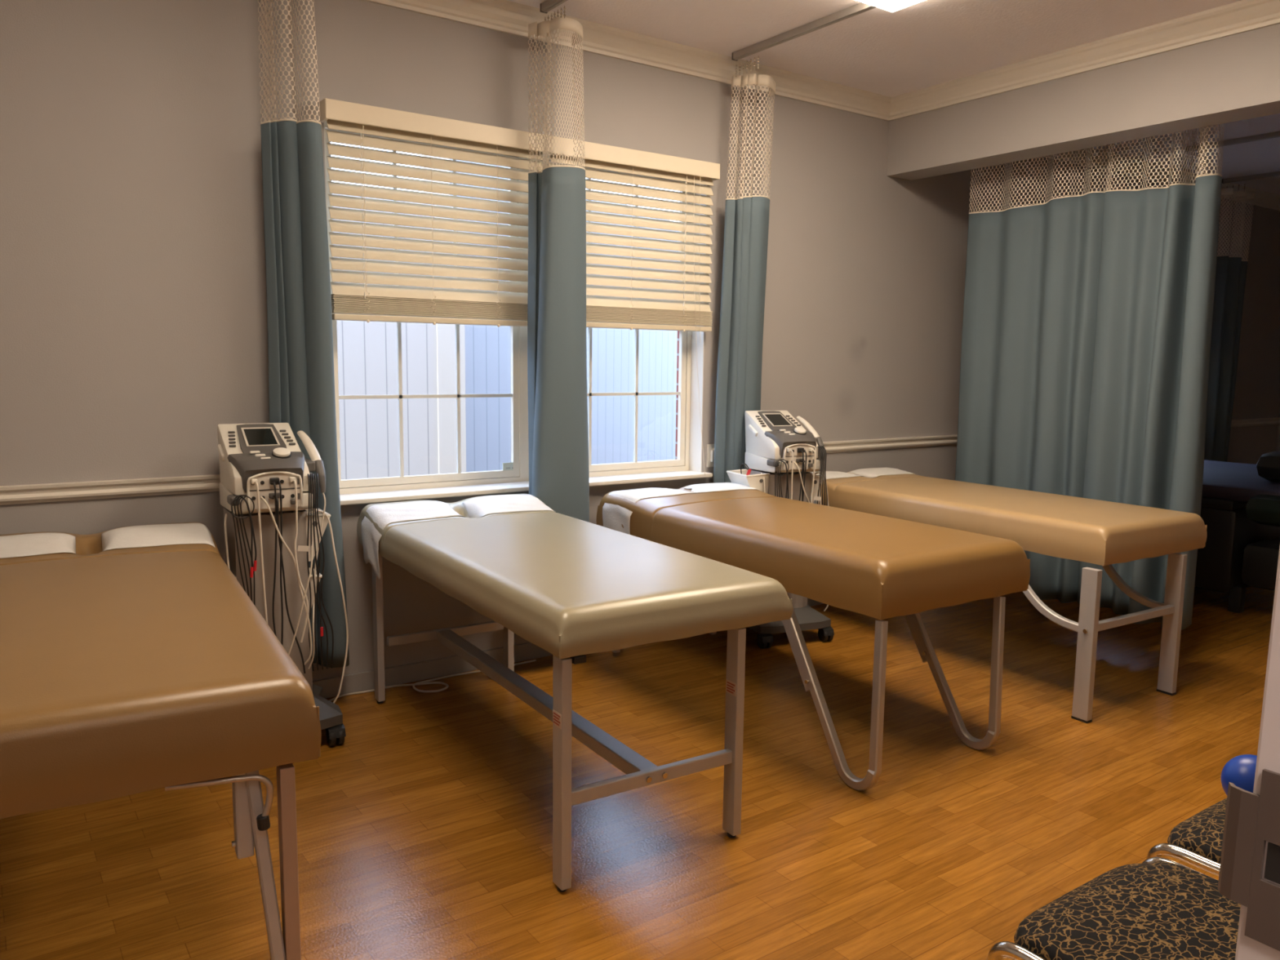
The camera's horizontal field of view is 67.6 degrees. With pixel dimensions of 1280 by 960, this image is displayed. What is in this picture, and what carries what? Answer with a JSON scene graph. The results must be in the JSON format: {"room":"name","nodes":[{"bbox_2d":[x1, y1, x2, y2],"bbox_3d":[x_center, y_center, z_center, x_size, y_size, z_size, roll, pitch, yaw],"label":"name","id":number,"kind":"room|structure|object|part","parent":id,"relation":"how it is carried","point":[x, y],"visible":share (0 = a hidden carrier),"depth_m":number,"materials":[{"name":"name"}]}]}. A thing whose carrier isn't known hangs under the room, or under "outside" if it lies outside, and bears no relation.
{"room":"physical therapy room","nodes":[
{"label":"physical therapy room","id":0,"kind":"room"},
{"bbox_2d":[0,586,1275,959],"bbox_3d":[2.715,0.939,3.604,10.750,0.060,5.060,-4,9,-35],"label":"floor","id":1,"kind":"structure","parent":0,"point":[426,833],"depth_m":2.78,"materials":[{"name":"brown wood"}]},
{"bbox_2d":[0,521,321,959],"bbox_3d":[-1.377,0.626,2.386,0.770,0.763,1.768,-3,8,-30],"label":"table","id":2,"kind":"object","parent":1,"relation":"on","point":[126,671],"visible":0.94,"depth_m":1.79,"materials":[{"name":"brown leather"}]},
{"bbox_2d":[0,532,75,558],"bbox_3d":[-1.844,0.207,2.828,0.301,0.061,0.247,-3,8,-30],"label":"paper","id":3,"kind":"object","parent":2,"relation":"on","point":[34,544],"visible":0.98,"depth_m":2.83,"materials":[{"name":"white paper"}]},
{"bbox_2d":[101,523,215,551],"bbox_3d":[-1.526,0.186,3.023,0.306,0.060,0.267,-3,8,-30],"label":"paper","id":4,"kind":"object","parent":2,"relation":"on","point":[144,535],"visible":0.98,"depth_m":2.99,"materials":[{"name":"white paper"}]},
{"bbox_2d":[0,521,321,818],"bbox_3d":[-1.353,0.346,2.364,0.724,0.202,1.767,-3,8,-30],"label":"cushion","id":5,"kind":"object","parent":2,"relation":"on","point":[126,671],"depth_m":1.77,"materials":[{"name":"brown leather"}]},
{"bbox_3d":[-0.761,0.582,1.737,0.179,0.088,0.014,-2,8,-21],"label":"release lever","id":6,"kind":"part","parent":2,"relation":"part of","materials":[{"name":"metal"}]},
{"bbox_3d":[-0.750,0.623,1.806,0.030,0.175,0.040,-3,8,-30],"label":"hinge plate","id":7,"kind":"part","parent":2,"relation":"part of","materials":[{"name":"silver metal"}]},
{"bbox_3d":[-0.672,0.803,1.836,0.027,0.538,0.040,-3,8,-30],"label":"leg","id":8,"kind":"part","parent":2,"relation":"part of","materials":[{"name":"beige paint"}]},
{"bbox_2d":[217,422,348,746],"bbox_3d":[-1.251,0.357,3.265,0.432,1.082,0.411,-4,8,-32],"label":"machine","id":9,"kind":"object","parent":1,"relation":"on","point":[273,525],"visible":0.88,"depth_m":3.16,"materials":[{"name":"grey plastic"}]},
{"bbox_3d":[-1.290,-0.146,3.245,0.106,0.057,0.116,-4,8,-32],"label":"screen frame","id":10,"kind":"part","parent":9,"relation":"part of","materials":[{"name":"silver metal"}]},
{"bbox_3d":[-1.185,0.031,3.096,0.164,0.116,0.030,-4,8,-32],"label":"port panel","id":11,"kind":"part","parent":9,"relation":"part of","materials":[{"name":"beige plastic"}]},
{"bbox_3d":[-1.179,-0.090,3.145,0.054,0.030,0.052,-4,8,-32],"label":"knob","id":12,"kind":"part","parent":9,"relation":"part of","materials":[{"name":"white plastic"}]},
{"bbox_2d":[328,659,536,701],"bbox_3d":[-0.816,0.826,3.874,0.963,0.013,0.172,-4,9,-35],"label":"power cord","id":13,"kind":"object","parent":1,"relation":"on","point":[422,682],"visible":0.8,"depth_m":3.86,"materials":[{"name":"white plastic"}]},
{"bbox_2d":[356,493,793,892],"bbox_3d":[-0.334,0.538,3.187,0.727,0.765,1.677,-4,8,-32],"label":"table","id":14,"kind":"object","parent":1,"relation":"on","point":[571,588],"visible":0.88,"depth_m":2.62,"materials":[{"name":"beige leather"}]},
{"bbox_3d":[-0.995,0.551,3.635,0.027,0.588,0.050,-4,8,-32],"label":"leg","id":15,"kind":"part","parent":14,"relation":"part of","materials":[{"name":"silver metal"}]},
{"bbox_2d":[361,500,466,579],"bbox_3d":[-0.845,0.219,3.593,0.344,0.248,0.215,-4,8,-32],"label":"paper","id":16,"kind":"object","parent":14,"relation":"on","point":[383,515],"visible":0.96,"depth_m":3.54,"materials":[{"name":"white paper"}]},
{"bbox_2d":[462,493,555,517],"bbox_3d":[-0.521,0.112,3.787,0.308,0.075,0.227,-4,8,-32],"label":"paper","id":17,"kind":"object","parent":14,"relation":"on","point":[477,507],"visible":1,"depth_m":3.77,"materials":[{"name":"white paper"}]},
{"bbox_3d":[-0.540,0.521,3.921,0.027,0.588,0.050,-4,8,-32],"label":"leg","id":18,"kind":"part","parent":14,"relation":"part of","materials":[{"name":"silver metal"}]},
{"bbox_2d":[553,711,559,725],"bbox_3d":[-0.202,0.583,2.328,0.001,0.026,0.035,-4,8,-32],"label":"print","id":19,"kind":"object","parent":14,"relation":"attached to","point":[556,714],"depth_m":2.33,"materials":[{"name":"red"}]},
{"bbox_3d":[-0.192,0.720,2.353,0.027,0.588,0.050,-4,8,-32],"label":"leg","id":20,"kind":"part","parent":14,"relation":"part of","materials":[{"name":"silver metal"}]},
{"bbox_2d":[356,493,793,659],"bbox_3d":[-0.330,0.237,3.149,0.727,0.158,1.677,-4,8,-32],"label":"cushion","id":21,"kind":"object","parent":14,"relation":"on","point":[571,588],"depth_m":2.63,"materials":[{"name":"beige leather"}]},
{"bbox_2d":[726,681,734,693],"bbox_3d":[0.248,0.568,2.612,0.001,0.026,0.035,-4,8,-32],"label":"print","id":22,"kind":"object","parent":14,"relation":"attached to","point":[730,685],"depth_m":2.61,"materials":[{"name":"red"}]},
{"bbox_3d":[0.259,0.691,2.635,0.027,0.588,0.050,-4,8,-32],"label":"leg","id":23,"kind":"part","parent":14,"relation":"part of","materials":[{"name":"silver metal"}]},
{"bbox_2d":[726,410,834,648],"bbox_3d":[0.672,0.217,4.587,0.466,1.082,0.411,-2,8,-22],"label":"machine","id":24,"kind":"object","parent":1,"relation":"on","point":[781,455],"visible":0.62,"depth_m":4.46,"materials":[{"name":"grey plastic"}]},
{"bbox_3d":[0.656,-0.288,4.581,0.106,0.057,0.116,-2,8,-22],"label":"screen frame","id":25,"kind":"part","parent":24,"relation":"part of","materials":[{"name":"grey plastic"}]},
{"bbox_3d":[0.730,-0.109,4.416,0.164,0.116,0.030,-2,8,-22],"label":"port panel","id":26,"kind":"part","parent":24,"relation":"part of","materials":[{"name":"beige plastic"}]},
{"bbox_3d":[0.747,-0.230,4.463,0.054,0.030,0.052,-2,8,-22],"label":"knob","id":27,"kind":"part","parent":24,"relation":"part of","materials":[{"name":"white plastic"}]},
{"bbox_2d":[595,485,1030,791],"bbox_3d":[0.567,0.484,3.778,0.797,0.749,1.702,-4,9,-34],"label":"table","id":28,"kind":"object","parent":1,"relation":"on","point":[880,567],"visible":0.92,"depth_m":3.24,"materials":[{"name":"leather"}]},
{"bbox_3d":[-0.104,0.519,4.256,0.030,0.506,0.030,-4,9,-34],"label":"leg","id":29,"kind":"part","parent":28,"relation":"part of","materials":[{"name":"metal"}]},
{"bbox_2d":[602,482,759,534],"bbox_3d":[0.198,0.132,4.305,0.729,0.201,0.228,-4,9,-34],"label":"paper","id":30,"kind":"object","parent":28,"relation":"on","point":[613,515],"visible":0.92,"depth_m":4.16,"materials":[{"name":"white paper"}]},
{"bbox_2d":[595,485,1030,620],"bbox_3d":[0.579,0.213,3.777,0.747,0.211,1.657,-4,9,-34],"label":"cushion","id":31,"kind":"object","parent":28,"relation":"on","point":[880,567],"depth_m":3.26,"materials":[{"name":"leather"}]},
{"bbox_3d":[0.601,0.671,3.111,0.091,0.542,0.529,-4,9,-34],"label":"leg","id":32,"kind":"part","parent":28,"relation":"part of","materials":[{"name":"metal"}]},
{"bbox_3d":[1.085,0.636,3.436,0.091,0.542,0.529,-4,9,-34],"label":"leg","id":33,"kind":"part","parent":28,"relation":"part of","materials":[{"name":"metal"}]},
{"bbox_2d":[817,470,1207,723],"bbox_3d":[1.506,0.413,4.434,0.767,0.751,1.754,-4,8,-33],"label":"table","id":34,"kind":"object","parent":1,"relation":"on","point":[1104,533],"visible":0.87,"depth_m":3.83,"materials":[{"name":"brown leather"}]},
{"bbox_2d":[810,471,862,503],"bbox_3d":[0.967,0.045,4.924,0.334,0.163,0.212,-4,8,-33],"label":"paper","id":35,"kind":"object","parent":34,"relation":"on","point":[829,474],"visible":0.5,"depth_m":4.89,"materials":[{"name":"white paper"}]},
{"bbox_2d":[848,467,915,478],"bbox_3d":[1.289,-0.039,5.103,0.291,0.034,0.222,-4,8,-33],"label":"paper","id":36,"kind":"object","parent":34,"relation":"on","point":[871,473],"visible":1,"depth_m":5.07,"materials":[{"name":"white paper"}]},
{"bbox_2d":[817,470,1207,565],"bbox_3d":[1.531,0.121,4.415,0.712,0.165,1.747,-4,8,-33],"label":"cushion","id":37,"kind":"object","parent":34,"relation":"on","point":[1095,531],"depth_m":3.90,"materials":[{"name":"brown leather"}]},
{"bbox_3d":[1.657,0.609,3.544,0.030,0.569,0.062,-4,8,-33],"label":"leg","id":38,"kind":"part","parent":34,"relation":"part of","materials":[{"name":"silver metal"}]},
{"bbox_3d":[2.147,0.576,3.857,0.030,0.569,0.062,-4,8,-33],"label":"leg","id":39,"kind":"part","parent":34,"relation":"part of","materials":[{"name":"silver metal"}]},
{"bbox_2d":[986,857,1240,959],"bbox_3d":[0.881,0.725,1.373,0.474,0.870,0.564,-4,9,-35],"label":"chair","id":40,"kind":"object","parent":1,"relation":"on","point":[1156,908],"visible":0.89,"depth_m":1.47,"materials":[{"name":"fabric"}]},
{"bbox_3d":[0.655,0.932,1.328,0.023,0.440,0.419,-4,9,-35],"label":"leg","id":41,"kind":"part","parent":40,"relation":"part of","materials":[{"name":"silver metal"}]},
{"bbox_3d":[1.020,0.905,1.583,0.023,0.440,0.419,-4,9,-35],"label":"leg","id":42,"kind":"part","parent":40,"relation":"part of","materials":[{"name":"silver metal"}]},
{"bbox_2d":[1146,797,1226,875],"bbox_3d":[1.289,0.692,1.678,0.474,0.870,0.564,-4,9,-35],"label":"chair","id":43,"kind":"object","parent":1,"relation":"on","point":[1197,841],"visible":0.25,"depth_m":1.75,"materials":[{"name":"fabric"}]},
{"bbox_3d":[1.063,0.899,1.633,0.023,0.440,0.419,-4,9,-35],"label":"leg","id":44,"kind":"part","parent":43,"relation":"part of","materials":[{"name":"silver metal"}]},
{"bbox_3d":[1.259,0.677,1.719,0.432,0.061,0.460,-4,9,-35],"label":"seat","id":45,"kind":"part","parent":43,"relation":"part of","materials":[{"name":"fabric"}]},
{"bbox_2d":[1221,754,1257,795],"bbox_3d":[1.176,0.581,1.836,0.104,0.104,0.104,-4,9,-35],"label":"exercise ball","id":46,"kind":"object","parent":43,"relation":"on","point":[1240,771],"visible":0.34,"depth_m":1.82,"materials":[{"name":"blue rubber"}]},
{"bbox_2d":[1194,450,1279,613],"bbox_3d":[3.681,0.232,5.669,1.520,0.860,1.550,-4,9,-35],"label":"bench","id":47,"kind":"object","parent":1,"relation":"on","point":[1240,507],"visible":0.52,"depth_m":5.18,"materials":[{"name":"leather"}]},
{"bbox_2d":[1200,496,1247,511],"bbox_3d":[3.167,0.089,5.550,0.480,0.060,0.720,-4,9,-35],"label":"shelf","id":48,"kind":"object","parent":47,"relation":"attached to","point":[1208,503],"depth_m":5.18,"materials":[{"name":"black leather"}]},
{"bbox_3d":[3.246,0.647,5.199,0.060,0.140,0.060,-4,9,-35],"label":"leg","id":49,"kind":"part","parent":47,"relation":"part of","materials":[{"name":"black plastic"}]},
{"bbox_3d":[3.430,0.174,4.885,0.220,0.160,0.580,-4,9,-35],"label":"armrest","id":50,"kind":"part","parent":47,"relation":"part of","materials":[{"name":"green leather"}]},
{"bbox_2d":[1256,450,1279,482],"bbox_3d":[3.787,-0.062,5.242,0.500,0.170,0.600,-4,9,-35],"label":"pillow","id":51,"kind":"object","parent":47,"relation":"on","point":[1268,466],"depth_m":5.28,"materials":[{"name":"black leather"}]},
{"bbox_2d":[0,0,1279,680],"bbox_3d":[1.323,-0.704,5.420,10.350,2.720,0.160,-4,9,-35],"label":"wall","id":52,"kind":"structure","parent":0,"point":[134,323],"depth_m":3.42,"materials":[{"name":"paint"}]},
{"bbox_2d":[0,474,220,505],"bbox_3d":[-2.024,0.050,3.030,2.050,0.060,0.028,-4,9,-35],"label":"trim","id":53,"kind":"structure","parent":52,"relation":"attached to","point":[91,490],"depth_m":3.19,"materials":[{"name":"paint"}]},
{"bbox_2d":[324,120,712,505],"bbox_3d":[-0.447,-0.683,4.120,1.846,1.443,0.192,-4,9,-35],"label":"window","id":54,"kind":"structure","parent":52,"relation":"in","point":[689,428],"depth_m":4.17,"materials":[{"name":"plastic"}]},
{"bbox_3d":[-0.870,-1.000,3.882,0.820,0.702,0.022,-4,9,-35],"label":"sash","id":55,"kind":"part","parent":54,"relation":"part of","materials":[{"name":"plastic"}]},
{"bbox_3d":[-0.869,-0.341,3.950,0.820,0.702,0.022,-4,9,-35],"label":"sash","id":56,"kind":"part","parent":54,"relation":"part of","materials":[{"name":"plastic"}]},
{"bbox_2d":[319,97,551,327],"bbox_3d":[-0.769,-1.005,3.752,0.924,0.787,0.070,-4,9,-35],"label":"window blind","id":57,"kind":"object","parent":54,"relation":"attached to","point":[380,300],"visible":0.81,"depth_m":3.70,"materials":[{"name":"white plastic"}]},
{"bbox_3d":[-1.026,-0.976,3.540,0.009,0.598,0.003,-4,9,-35],"label":"tilt cord","id":58,"kind":"part","parent":57,"relation":"part of","materials":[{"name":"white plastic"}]},
{"bbox_3d":[-1.022,-0.948,3.554,0.024,0.717,0.016,-4,9,-35],"label":"ladder cord","id":59,"kind":"part","parent":57,"relation":"part of","materials":[{"name":"beige fabric"}]},
{"bbox_3d":[-0.778,-0.633,3.804,0.892,0.022,0.052,-4,9,-35],"label":"rail","id":60,"kind":"part","parent":57,"relation":"part of","materials":[{"name":"beige wood"}]},
{"bbox_3d":[-0.805,-0.964,3.706,0.024,0.717,0.016,-4,9,-35],"label":"ladder cord","id":61,"kind":"part","parent":57,"relation":"part of","materials":[{"name":"beige fabric"}]},
{"bbox_3d":[-0.576,-0.981,3.866,0.024,0.717,0.016,-4,9,-35],"label":"ladder cord","id":62,"kind":"part","parent":57,"relation":"part of","materials":[{"name":"beige fabric"}]},
{"bbox_3d":[-0.444,0.025,4.191,1.846,0.020,0.152,-4,9,-35],"label":"sill","id":63,"kind":"part","parent":54,"relation":"part of","materials":[{"name":"paint"}]},
{"bbox_3d":[-0.126,-1.056,4.403,0.840,0.702,0.022,-4,9,-35],"label":"sash","id":64,"kind":"part","parent":54,"relation":"part of","materials":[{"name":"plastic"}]},
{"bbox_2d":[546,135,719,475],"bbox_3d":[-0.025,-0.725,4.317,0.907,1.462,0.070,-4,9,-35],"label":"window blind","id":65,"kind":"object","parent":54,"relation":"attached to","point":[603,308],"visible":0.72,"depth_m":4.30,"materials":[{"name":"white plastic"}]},
{"bbox_3d":[-0.036,-1.024,4.243,0.024,0.711,0.016,-4,9,-35],"label":"ladder cord","id":66,"kind":"part","parent":65,"relation":"part of","materials":[{"name":"beige fabric"}]},
{"bbox_3d":[-0.029,-0.694,4.327,0.875,0.022,0.052,-4,9,-35],"label":"rail","id":67,"kind":"part","parent":65,"relation":"part of","materials":[{"name":"beige wood"}]},
{"bbox_3d":[0.206,-1.068,4.402,0.009,0.598,0.003,-4,9,-35],"label":"tilt cord","id":68,"kind":"part","parent":65,"relation":"part of","materials":[{"name":"beige fabric"}]},
{"bbox_3d":[0.209,-1.043,4.415,0.024,0.711,0.016,-4,9,-35],"label":"ladder cord","id":69,"kind":"part","parent":65,"relation":"part of","materials":[{"name":"beige fabric"}]},
{"bbox_3d":[0.282,-0.709,4.503,0.102,1.392,0.002,-4,9,-35],"label":"pull cord","id":70,"kind":"part","parent":65,"relation":"part of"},
{"bbox_3d":[0.282,-1.022,4.462,0.022,0.762,0.002,-4,9,-35],"label":"pull cord","id":71,"kind":"part","parent":65,"relation":"part of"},
{"bbox_3d":[-0.124,-0.396,4.471,0.840,0.702,0.022,-4,9,-35],"label":"sash","id":72,"kind":"part","parent":54,"relation":"part of","materials":[{"name":"plastic"}]},
{"bbox_2d":[312,597,823,698],"bbox_3d":[1.356,0.618,5.513,10.350,0.075,0.012,-4,9,-35],"label":"baseboard","id":73,"kind":"structure","parent":52,"relation":"attached to","point":[423,670],"depth_m":3.92,"materials":[{"name":"paint"}]},
{"bbox_2d":[364,0,891,120],"bbox_3d":[-0.731,-1.833,3.674,5.130,0.100,0.066,-4,9,-35],"label":"trim","id":74,"kind":"structure","parent":52,"relation":"attached to","point":[506,16],"depth_m":4.21,"materials":[{"name":"paint"}]},
{"bbox_2d":[706,444,714,467],"bbox_3d":[0.363,-0.120,4.704,0.072,0.114,0.022,-4,9,-35],"label":"wall outlet","id":75,"kind":"object","parent":52,"relation":"attached to","point":[710,452],"visible":0.56,"depth_m":4.69,"materials":[{"name":"white plastic"}]},
{"bbox_2d":[712,434,957,453],"bbox_3d":[1.796,-0.234,5.702,3.510,0.060,0.028,-4,9,-35],"label":"trim","id":76,"kind":"structure","parent":52,"relation":"attached to","point":[943,440],"depth_m":5.43,"materials":[{"name":"paint"}]},
{"bbox_2d":[888,0,1279,120],"bbox_3d":[2.316,-1.804,3.746,0.066,0.100,3.459,-4,9,-35],"label":"trim","id":77,"kind":"structure","parent":52,"relation":"attached to","point":[1244,15],"depth_m":4.17,"materials":[{"name":"paint"}]},
{"bbox_2d":[1043,147,1279,210],"bbox_3d":[3.585,-2.154,6.693,5.015,0.100,0.066,-4,9,-35],"label":"trim","id":78,"kind":"structure","parent":52,"relation":"attached to","point":[1262,198],"depth_m":6.68,"materials":[{"name":"paint"}]},
{"bbox_2d":[1231,417,1279,426],"bbox_3d":[4.892,-0.464,7.867,1.740,0.060,0.028,-4,9,-35],"label":"trim","id":79,"kind":"structure","parent":52,"relation":"attached to","point":[1262,421],"depth_m":8.07,"materials":[{"name":"paint"}]},
{"bbox_2d":[506,0,1279,195],"bbox_3d":[2.778,-1.834,3.219,10.750,0.100,5.160,-4,9,-35],"label":"ceiling","id":80,"kind":"structure","parent":0,"point":[926,43],"depth_m":4.10,"materials":[{"name":"paint"}]},
{"bbox_2d":[540,0,568,13],"bbox_3d":[0.476,-1.718,2.598,0.030,0.032,2.996,-4,9,-35],"label":"track","id":81,"kind":"object","parent":80,"relation":"attached to","point":[547,6],"visible":1,"depth_m":3.75,"materials":[{"name":"metal"}]},
{"bbox_2d":[527,5,589,522],"bbox_3d":[-0.325,-0.590,3.940,0.316,2.518,0.216,-4,9,-35],"label":"privacy curtain","id":82,"kind":"object","parent":81,"relation":"hanging from","point":[558,431],"visible":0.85,"depth_m":3.88,"materials":[{"name":"fabric"}]},
{"bbox_3d":[-0.312,-1.503,3.835,0.220,0.523,0.168,-4,9,-35],"label":"panel","id":83,"kind":"part","parent":82,"relation":"part of","materials":[{"name":"beige fabric"}]},
{"bbox_2d":[731,2,876,61],"bbox_3d":[1.294,-1.779,3.170,0.030,0.032,2.996,-4,9,-35],"label":"track","id":84,"kind":"object","parent":80,"relation":"attached to","point":[857,9],"visible":1,"depth_m":4.01,"materials":[{"name":"metal"}]},
{"bbox_2d":[713,56,775,483],"bbox_3d":[0.537,-0.660,4.595,0.288,2.518,0.261,-5,9,-40],"label":"privacy curtain","id":85,"kind":"object","parent":84,"relation":"hanging from","point":[740,357],"visible":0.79,"depth_m":4.57,"materials":[{"name":"fabric"}]},
{"bbox_3d":[0.542,-1.575,4.496,0.265,0.503,0.147,-4,9,-35],"label":"panel","id":86,"kind":"part","parent":85,"relation":"part of","materials":[{"name":"beige fabric"}]},
{"bbox_2d":[856,0,924,12],"bbox_3d":[1.101,-1.773,3.105,0.620,0.034,1.240,-4,9,-35],"label":"recessed light","id":87,"kind":"object","parent":80,"relation":"in","point":[891,6],"visible":1,"depth_m":3.67,"materials":[{"name":"paint"}]},
{"bbox_2d":[1185,131,1279,152],"bbox_3d":[4.274,-1.976,5.054,0.030,0.032,2.666,-4,9,-35],"label":"track","id":88,"kind":"object","parent":80,"relation":"attached to","point":[1277,134],"visible":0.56,"depth_m":5.86,"materials":[{"name":"metal"}]},
{"bbox_2d":[1222,171,1279,183],"bbox_3d":[4.739,-2.166,6.629,0.030,0.032,1.306,-4,9,-35],"label":"track","id":89,"kind":"object","parent":80,"relation":"attached to","point":[1275,173],"visible":0.91,"depth_m":6.99,"materials":[{"name":"metal"}]},
{"bbox_2d":[1204,184,1255,462],"bbox_3d":[4.357,-0.939,7.220,0.613,2.518,0.156,-4,8,-32],"label":"privacy curtain","id":90,"kind":"object","parent":89,"relation":"hanging from","point":[1231,270],"visible":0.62,"depth_m":7.18,"materials":[{"name":"fabric"}]},
{"bbox_3d":[4.368,-1.871,7.104,0.606,0.453,0.152,-4,8,-32],"label":"panel","id":91,"kind":"part","parent":90,"relation":"part of","materials":[{"name":"beige fabric"}]},
{"bbox_3d":[-0.346,-1.657,2.023,0.030,0.031,2.996,-4,9,-35],"label":"track","id":92,"kind":"object","parent":80,"relation":"attached to","visible":0},
{"bbox_2d":[257,0,349,667],"bbox_3d":[-1.159,-0.539,3.367,0.265,2.498,0.248,-4,9,-35],"label":"privacy curtain","id":93,"kind":"object","parent":92,"relation":"hanging from","point":[300,353],"visible":0.75,"depth_m":3.33,"materials":[{"name":"fabric"}]},
{"bbox_3d":[-1.164,-1.452,3.234,0.207,0.498,0.222,-4,9,-35],"label":"panel","id":94,"kind":"part","parent":93,"relation":"part of","materials":[{"name":"beige fabric"}]},
{"bbox_2d":[886,22,1279,180],"bbox_3d":[2.425,-1.669,3.841,0.205,0.388,3.460,-4,9,-35],"label":"beam","id":95,"kind":"structure","parent":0,"point":[1234,77],"depth_m":4.23,"materials":[{"name":"paint"}]},
{"bbox_2d":[1275,410,1279,451],"bbox_3d":[7.026,-0.760,6.436,0.150,2.720,5.060,-4,9,-35],"label":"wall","id":96,"kind":"structure","parent":0,"point":[1277,446],"depth_m":8.38,"materials":[{"name":"paint"}]},
{"bbox_3d":[3.399,-0.316,2.492,10.350,2.720,0.140,-4,9,-35],"label":"wall","id":97,"kind":"structure","parent":0,"visible":0},
{"bbox_2d":[1217,768,1279,951],"bbox_3d":[0.289,0.164,0.395,0.021,0.075,0.086,-2,8,-35],"label":"strike plate","id":98,"kind":"object","parent":97,"relation":"attached to","point":[1251,820],"visible":1,"depth_m":0.41,"materials":[{"name":"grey metal"}]},
{"bbox_3d":[0.286,0.165,0.385,0.003,0.075,0.071,-2,8,-35],"label":"plate","id":99,"kind":"part","parent":98,"relation":"part of","materials":[{"name":"silver metal"}]},
{"bbox_2d":[1235,546,1279,959],"bbox_3d":[0.324,0.236,0.385,0.056,2.070,0.137,-2,8,-35],"label":"trim","id":100,"kind":"structure","parent":97,"relation":"attached to","point":[1268,745],"depth_m":0.41,"materials":[{"name":"paint"}]},
{"bbox_3d":[2.512,-1.870,4.023,0.030,0.031,2.996,-4,9,-35],"label":"track","id":101,"kind":"object","parent":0,"visible":0},
{"bbox_2d":[955,123,1224,630],"bbox_3d":[2.114,-0.641,4.680,0.185,2.538,1.298,-4,9,-35],"label":"privacy curtain","id":102,"kind":"object","parent":101,"relation":"hanging from","point":[1087,317],"visible":0.59,"depth_m":4.56,"materials":[{"name":"fabric"}]},
{"bbox_3d":[2.136,-1.592,4.592,0.130,0.473,1.257,-4,9,-35],"label":"panel","id":103,"kind":"part","parent":102,"relation":"part of","materials":[{"name":"beige fabric"}]},
{"label":"outside","id":104,"kind":"structure","parent":0,"visible":0},
{"bbox_3d":[-2.332,0.238,10.351,20.000,0.150,11.840,-4,9,-35],"label":"ground","id":105,"kind":"structure","parent":104,"visible":0},
{"bbox_2d":[332,193,438,479],"bbox_3d":[-4.808,-0.306,3.923,8.660,2.450,0.300,-4,9,-35],"label":"wall","id":106,"kind":"structure","parent":105,"relation":"on","point":[367,352],"depth_m":5.99,"materials":[{"name":"white"}]},
{"bbox_2d":[435,204,466,474],"bbox_3d":[-1.321,-0.581,6.363,0.190,2.480,0.335,-4,9,-35],"label":"trim","id":107,"kind":"structure","parent":106,"relation":"attached to","point":[446,333],"depth_m":6.22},
{"bbox_2d":[423,155,679,471],"bbox_3d":[0.510,-1.243,10.384,0.201,2.850,9.000,4,8,24],"label":"wall","id":108,"kind":"structure","parent":105,"relation":"on","point":[487,348],"depth_m":8.37,"materials":[{"name":"white"}]},
{"bbox_2d":[675,330,679,459],"bbox_3d":[0.244,-0.708,4.820,18.000,3.150,0.110,-4,9,-35],"label":"brick wall","id":109,"kind":"structure","parent":105,"relation":"on","point":[677,348],"depth_m":4.88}
]}

